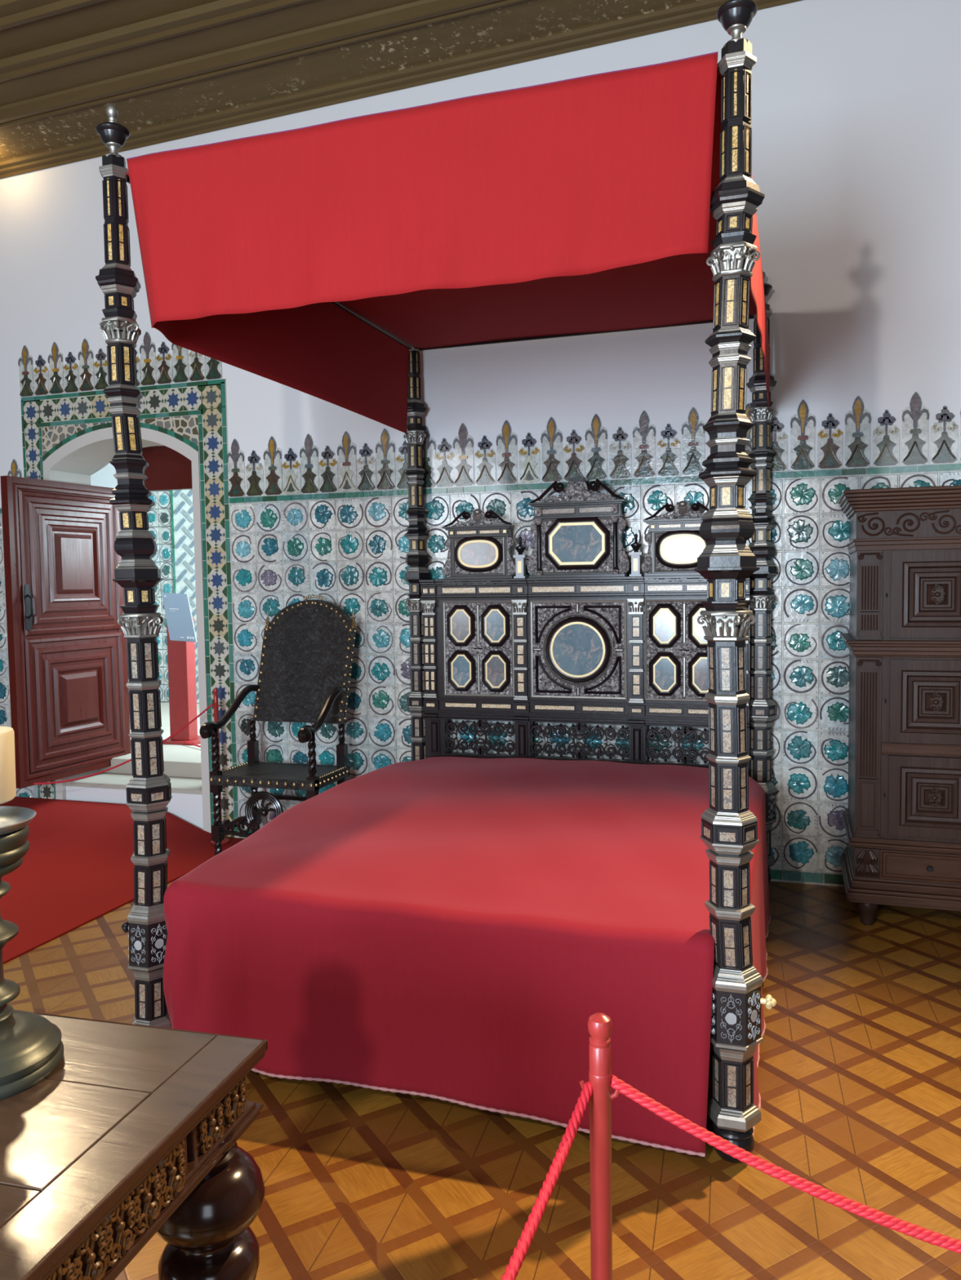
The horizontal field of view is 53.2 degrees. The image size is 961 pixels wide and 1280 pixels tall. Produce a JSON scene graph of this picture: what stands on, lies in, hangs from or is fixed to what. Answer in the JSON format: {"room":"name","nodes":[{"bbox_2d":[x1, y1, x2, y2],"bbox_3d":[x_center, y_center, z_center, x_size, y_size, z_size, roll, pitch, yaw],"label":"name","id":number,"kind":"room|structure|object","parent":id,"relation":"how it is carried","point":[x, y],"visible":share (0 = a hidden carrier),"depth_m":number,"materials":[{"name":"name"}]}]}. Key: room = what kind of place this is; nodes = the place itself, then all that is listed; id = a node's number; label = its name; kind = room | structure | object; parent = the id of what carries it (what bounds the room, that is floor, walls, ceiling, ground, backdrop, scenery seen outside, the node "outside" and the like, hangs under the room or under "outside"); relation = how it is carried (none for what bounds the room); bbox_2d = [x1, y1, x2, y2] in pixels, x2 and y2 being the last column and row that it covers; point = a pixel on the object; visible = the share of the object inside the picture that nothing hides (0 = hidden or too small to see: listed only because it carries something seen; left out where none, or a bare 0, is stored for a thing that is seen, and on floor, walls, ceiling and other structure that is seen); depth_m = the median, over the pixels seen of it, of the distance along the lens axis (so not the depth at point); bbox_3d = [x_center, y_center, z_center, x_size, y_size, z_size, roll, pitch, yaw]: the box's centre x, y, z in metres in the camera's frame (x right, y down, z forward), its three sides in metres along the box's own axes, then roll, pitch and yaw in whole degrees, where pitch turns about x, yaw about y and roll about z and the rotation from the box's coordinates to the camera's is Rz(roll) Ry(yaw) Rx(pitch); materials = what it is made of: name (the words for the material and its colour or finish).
{"room":"historic interior","nodes":[
{"label":"historic interior","id":0,"kind":"room"},
{"bbox_2d":[90,463,172,702],"bbox_3d":[-1.783,-0.703,8.527,6.200,2.700,0.001,0,4,18],"label":"wall","id":1,"kind":"structure","parent":0,"point":[104,477],"depth_m":9.04,"materials":[{"name":"white paint"}]},
{"bbox_2d":[126,491,173,702],"bbox_3d":[-2.998,-0.478,8.920,3.846,2.114,0.016,0,4,18],"label":"trim","id":2,"kind":"structure","parent":1,"relation":"attached to","point":[160,517],"depth_m":8.89,"materials":[{"name":"tile"}]},
{"bbox_2d":[169,489,199,702],"bbox_3d":[-2.592,-0.694,8.774,0.510,2.555,0.034,0,4,18],"label":"trim","id":3,"kind":"structure","parent":1,"relation":"attached to","point":[181,500],"depth_m":8.80,"materials":[{"name":"tile"}]},
{"bbox_2d":[99,702,201,777],"bbox_3d":[-2.038,0.821,7.772,6.200,0.355,3.380,0,4,18],"label":"floor","id":4,"kind":"structure","parent":0,"point":[179,760],"depth_m":6.08,"materials":[{"name":"stone"}]},
{"bbox_2d":[161,592,200,745],"bbox_3d":[-2.019,0.192,6.612,0.380,1.040,0.370,0,4,18],"label":"stand","id":5,"kind":"object","parent":4,"relation":"on","point":[180,632],"visible":0.84,"depth_m":6.60,"materials":[{"name":"red paint"}]},
{"bbox_2d":[184,741,200,747],"bbox_3d":[-1.925,0.703,6.441,0.013,0.016,0.281,-4,5,-42],"label":"cord","id":6,"kind":"object","parent":4,"relation":"on","point":[188,743],"visible":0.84,"depth_m":6.44,"materials":[{"name":"red fabric"}]},
{"bbox_2d":[0,0,802,178],"bbox_3d":[-1.426,-2.689,1.535,11.200,0.568,7.000,0,4,18],"label":"ceiling","id":7,"kind":"structure","parent":0,"point":[171,69],"depth_m":4.61,"materials":[{"name":"wood"}]},
{"bbox_2d":[0,0,960,828],"bbox_3d":[-0.314,-1.036,4.969,11.000,4.350,0.001,0,4,18],"label":"wall","id":8,"kind":"structure","parent":0,"point":[855,124],"depth_m":4.37,"materials":[{"name":"white paint"}]},
{"bbox_2d":[0,507,37,797],"bbox_3d":[-4.081,0.152,6.272,2.840,1.930,0.030,0,4,18],"label":"trim","id":9,"kind":"structure","parent":8,"relation":"attached to","point":[5,702],"depth_m":5.88,"materials":[{"name":"tile"}]},
{"bbox_2d":[0,475,130,788],"bbox_3d":[-2.451,-0.063,5.793,0.108,1.760,0.882,1,4,22],"label":"door","id":10,"kind":"structure","parent":8,"relation":"in","point":[67,643],"depth_m":5.70,"materials":[{"name":"paint"}]},
{"bbox_2d":[7,331,222,477],"bbox_3d":[-2.332,-1.272,5.602,1.906,0.950,0.018,0,4,18],"label":"trim","id":11,"kind":"structure","parent":8,"relation":"attached to","point":[199,371],"depth_m":5.55,"materials":[{"name":"tile"}]},
{"bbox_2d":[41,414,198,455],"bbox_3d":[-2.091,-1.175,5.535,1.077,0.175,0.001,0,4,18],"label":"trim","id":12,"kind":"structure","parent":8,"relation":"attached to","point":[187,426],"depth_m":5.46,"materials":[{"name":"tile"}]},
{"bbox_2d":[42,422,198,462],"bbox_3d":[-2.092,-1.156,5.531,1.075,0.201,0.001,0,4,18],"label":"trim","id":13,"kind":"structure","parent":8,"relation":"attached to","point":[163,430],"depth_m":5.55,"materials":[{"name":"tile"}]},
{"bbox_2d":[42,426,211,833],"bbox_3d":[-2.022,-0.062,5.763,1.087,2.360,0.352,0,4,18],"label":"trim","id":14,"kind":"structure","parent":8,"relation":"attached to","point":[76,460],"depth_m":5.50,"materials":[{"name":"beige paint"}]},
{"bbox_2d":[20,378,239,837],"bbox_3d":[-2.054,-0.159,5.594,1.405,2.575,0.021,0,4,18],"label":"trim","id":15,"kind":"structure","parent":8,"relation":"attached to","point":[207,399],"depth_m":5.41,"materials":[{"name":"tile"}]},
{"bbox_2d":[226,391,960,497],"bbox_3d":[0.724,-0.941,4.624,4.483,0.318,0.018,0,4,18],"label":"trim","id":16,"kind":"structure","parent":8,"relation":"attached to","point":[444,468],"depth_m":4.70,"materials":[{"name":"tile"}]},
{"bbox_2d":[229,462,960,886],"bbox_3d":[1.346,0.181,4.500,5.742,1.930,0.030,0,4,18],"label":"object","id":17,"kind":"structure","parent":8,"relation":"attached to","point":[348,549],"depth_m":4.84,"materials":[{"name":"tile"}]},
{"bbox_2d":[3,880,960,1279],"bbox_3d":[-1.321,1.342,1.921,11.000,0.001,7.300,0,4,18],"label":"floor","id":18,"kind":"structure","parent":0,"point":[859,1068],"depth_m":2.39,"materials":[{"name":"brown wood"}]},
{"bbox_2d":[0,796,244,964],"bbox_3d":[-3.099,1.197,3.434,2.880,0.158,4.885,0,4,18],"label":"carpet","id":19,"kind":"object","parent":18,"relation":"on","point":[77,868],"visible":0.64,"depth_m":4.90,"materials":[{"name":"red carpet"}]},
{"bbox_2d":[210,688,229,844],"bbox_3d":[-1.455,0.695,5.317,0.100,0.862,0.100,0,4,18],"label":"stanchion","id":20,"kind":"object","parent":19,"relation":"on","point":[215,706],"visible":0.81,"depth_m":5.29,"materials":[{"name":"red paint"}]},
{"bbox_2d":[32,703,213,785],"bbox_3d":[-2.616,0.595,5.519,2.324,0.482,0.013,0,4,10],"label":"rope","id":21,"kind":"object","parent":20,"relation":"hanging from","point":[211,704],"visible":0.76,"depth_m":5.43,"materials":[{"name":"red fabric"}]},
{"bbox_2d":[0,1012,267,1279],"bbox_3d":[-0.909,1.014,0.768,0.913,0.780,1.554,0,4,15],"label":"table","id":22,"kind":"object","parent":18,"relation":"on","point":[133,1135],"visible":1,"depth_m":1.21,"materials":[{"name":"brown wood"}]},
{"bbox_2d":[0,805,63,1099],"bbox_3d":[-0.678,0.402,1.297,0.198,0.372,0.198,0,4,18],"label":"candlestick","id":23,"kind":"object","parent":22,"relation":"on","point":[32,1046],"visible":1,"depth_m":1.29,"materials":[{"name":"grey metal"}]},
{"bbox_2d":[0,726,16,804],"bbox_3d":[-0.682,0.164,1.283,0.108,0.106,0.108,0,4,18],"label":"candle","id":24,"kind":"object","parent":23,"relation":"on","point":[7,759],"visible":1,"depth_m":1.28,"materials":[{"name":"beige wax"}]},
{"bbox_2d":[66,772,202,794],"bbox_3d":[-2.001,0.983,5.857,1.100,0.262,0.330,0,4,18],"label":"step","id":25,"kind":"structure","parent":18,"relation":"on","point":[104,780],"depth_m":5.80,"materials":[{"name":"stone"}]},
{"bbox_2d":[66,785,203,830],"bbox_3d":[-2.054,1.007,5.697,1.100,0.235,0.014,0,4,18],"label":"trim","id":26,"kind":"structure","parent":25,"relation":"attached to","point":[188,807],"depth_m":5.61,"materials":[{"name":"white paint"}]},
{"bbox_2d":[199,595,356,855],"bbox_3d":[-1.017,0.464,4.923,0.638,1.381,0.564,0,4,18],"label":"leather armchair","id":27,"kind":"object","parent":18,"relation":"on","point":[307,652],"visible":0.8,"depth_m":5.02,"materials":[{"name":"black leather"}]},
{"bbox_2d":[95,0,777,1162],"bbox_3d":[0.145,-0.196,3.623,1.905,2.822,2.359,0,4,18],"label":"bed","id":28,"kind":"object","parent":18,"relation":"on","point":[320,261],"visible":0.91,"depth_m":2.72,"materials":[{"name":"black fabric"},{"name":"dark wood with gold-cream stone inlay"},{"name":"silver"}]},
{"bbox_2d":[446,604,475,646],"bbox_3d":[-0.101,-0.072,4.828,0.150,0.210,0.016,0,4,18],"label":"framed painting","id":29,"kind":"object","parent":28,"relation":"on","point":[460,619],"depth_m":4.83,"materials":[{"name":"mirror"}]},
{"bbox_2d":[447,649,475,691],"bbox_3d":[-0.097,0.156,4.842,0.150,0.210,0.016,0,4,18],"label":"framed painting","id":30,"kind":"object","parent":28,"relation":"attached to","point":[461,664],"depth_m":4.84,"materials":[{"name":"grey wood"}]},
{"bbox_2d":[163,755,770,1156],"bbox_3d":[0.123,0.915,3.604,1.851,0.570,2.206,0,4,18],"label":"bedspread","id":31,"kind":"object","parent":28,"relation":"on","point":[453,929],"visible":0.89,"depth_m":2.68,"materials":[{"name":"fabric"}]},
{"bbox_2d":[453,536,502,572],"bbox_3d":[-0.012,-0.429,4.781,0.256,0.184,0.016,0,4,18],"label":"framed painting","id":32,"kind":"object","parent":28,"relation":"attached to","point":[471,553],"depth_m":4.78,"materials":[{"name":"grey wood"}]},
{"bbox_2d":[480,604,510,646],"bbox_3d":[0.072,-0.071,4.771,0.150,0.210,0.016,0,4,18],"label":"mirror","id":33,"kind":"object","parent":28,"relation":"on","point":[495,619],"depth_m":4.77,"materials":[{"name":"mirror"}]},
{"bbox_2d":[481,650,511,692],"bbox_3d":[0.076,0.157,4.785,0.150,0.210,0.016,0,4,18],"label":"mirror","id":34,"kind":"object","parent":28,"relation":"attached to","point":[495,664],"depth_m":4.78,"materials":[{"name":"blue mirror"}]},
{"bbox_2d":[544,516,609,570],"bbox_3d":[0.464,-0.464,4.622,0.320,0.252,0.018,0,4,18],"label":"framed painting","id":35,"kind":"object","parent":28,"relation":"attached to","point":[571,543],"depth_m":4.62,"materials":[{"name":"grey wood"}]},
{"bbox_2d":[545,616,610,682],"bbox_3d":[0.470,0.047,4.649,0.324,0.324,0.016,0,4,18],"label":"mirror","id":36,"kind":"object","parent":28,"relation":"attached to","point":[578,648],"depth_m":4.65,"materials":[{"name":"mirror"}]},
{"bbox_2d":[648,603,680,648],"bbox_3d":[0.865,-0.067,4.513,0.150,0.210,0.016,0,4,18],"label":"mirror","id":37,"kind":"object","parent":28,"relation":"on","point":[664,619],"depth_m":4.51,"materials":[{"name":"grey wood"}]},
{"bbox_2d":[648,651,680,696],"bbox_3d":[0.869,0.161,4.526,0.150,0.210,0.016,0,4,18],"label":"mirror","id":38,"kind":"object","parent":28,"relation":"attached to","point":[664,667],"depth_m":4.53,"materials":[{"name":"blue mirror"}]},
{"bbox_2d":[655,529,707,568],"bbox_3d":[0.942,-0.424,4.469,0.256,0.184,0.016,0,4,18],"label":"framed painting","id":39,"kind":"object","parent":28,"relation":"attached to","point":[674,548],"depth_m":4.48,"materials":[{"name":"white wood"}]},
{"bbox_2d":[687,603,706,648],"bbox_3d":[1.038,-0.066,4.456,0.150,0.210,0.016,0,4,18],"label":"mirror","id":40,"kind":"object","parent":28,"relation":"on","point":[695,633],"depth_m":4.47,"materials":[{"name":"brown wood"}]},
{"bbox_2d":[687,652,708,697],"bbox_3d":[1.042,0.162,4.470,0.150,0.210,0.016,0,4,18],"label":"mirror","id":41,"kind":"object","parent":28,"relation":"attached to","point":[697,667],"depth_m":4.48,"materials":[{"name":"blue mirror"}]},
{"bbox_2d":[579,1012,619,1279],"bbox_3d":[0.154,0.911,1.211,0.230,0.902,0.230,0,4,18],"label":"stanchion","id":42,"kind":"object","parent":18,"relation":"on","point":[599,1024],"visible":1,"depth_m":1.18,"materials":[{"name":"red paint"}]},
{"bbox_2d":[501,1080,592,1279],"bbox_3d":[-0.399,0.773,0.294,0.015,0.327,2.110,1,4,31],"label":"rope","id":43,"kind":"object","parent":42,"relation":"hanging from","point":[531,1226],"visible":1,"depth_m":1.09,"materials":[{"name":"red fabric"}]},
{"bbox_2d":[610,1074,960,1253],"bbox_3d":[0.866,0.647,1.062,1.434,0.223,0.015,0,4,11],"label":"rope","id":44,"kind":"object","parent":42,"relation":"hanging from","point":[818,1191],"visible":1,"depth_m":1.15,"materials":[{"name":"red fabric"}]},
{"bbox_2d":[837,484,960,925],"bbox_3d":[2.078,0.279,3.946,1.134,1.780,0.560,0,4,18],"label":"tall cabinet","id":45,"kind":"object","parent":18,"relation":"on","point":[901,817],"visible":1,"depth_m":3.81,"materials":[{"name":"brown wood"}]},
{"bbox_3d":[-2.062,-0.648,7.674,6.200,2.700,3.400,0,4,18],"label":"wall","id":46,"kind":"structure","parent":0,"visible":0},
{"bbox_2d":[91,445,155,475],"bbox_3d":[-2.517,-0.237,6.289,6.200,2.660,0.360,0,4,18],"label":"trim","id":47,"kind":"structure","parent":46,"relation":"attached to","point":[107,463],"depth_m":6.07,"materials":[{"name":"grey paint"}]},
{"bbox_2d":[142,445,192,491],"bbox_3d":[-1.848,-1.100,6.067,0.800,0.290,0.060,0,4,18],"label":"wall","id":48,"kind":"structure","parent":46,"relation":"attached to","point":[168,469],"depth_m":6.08,"materials":[{"name":"paint"}]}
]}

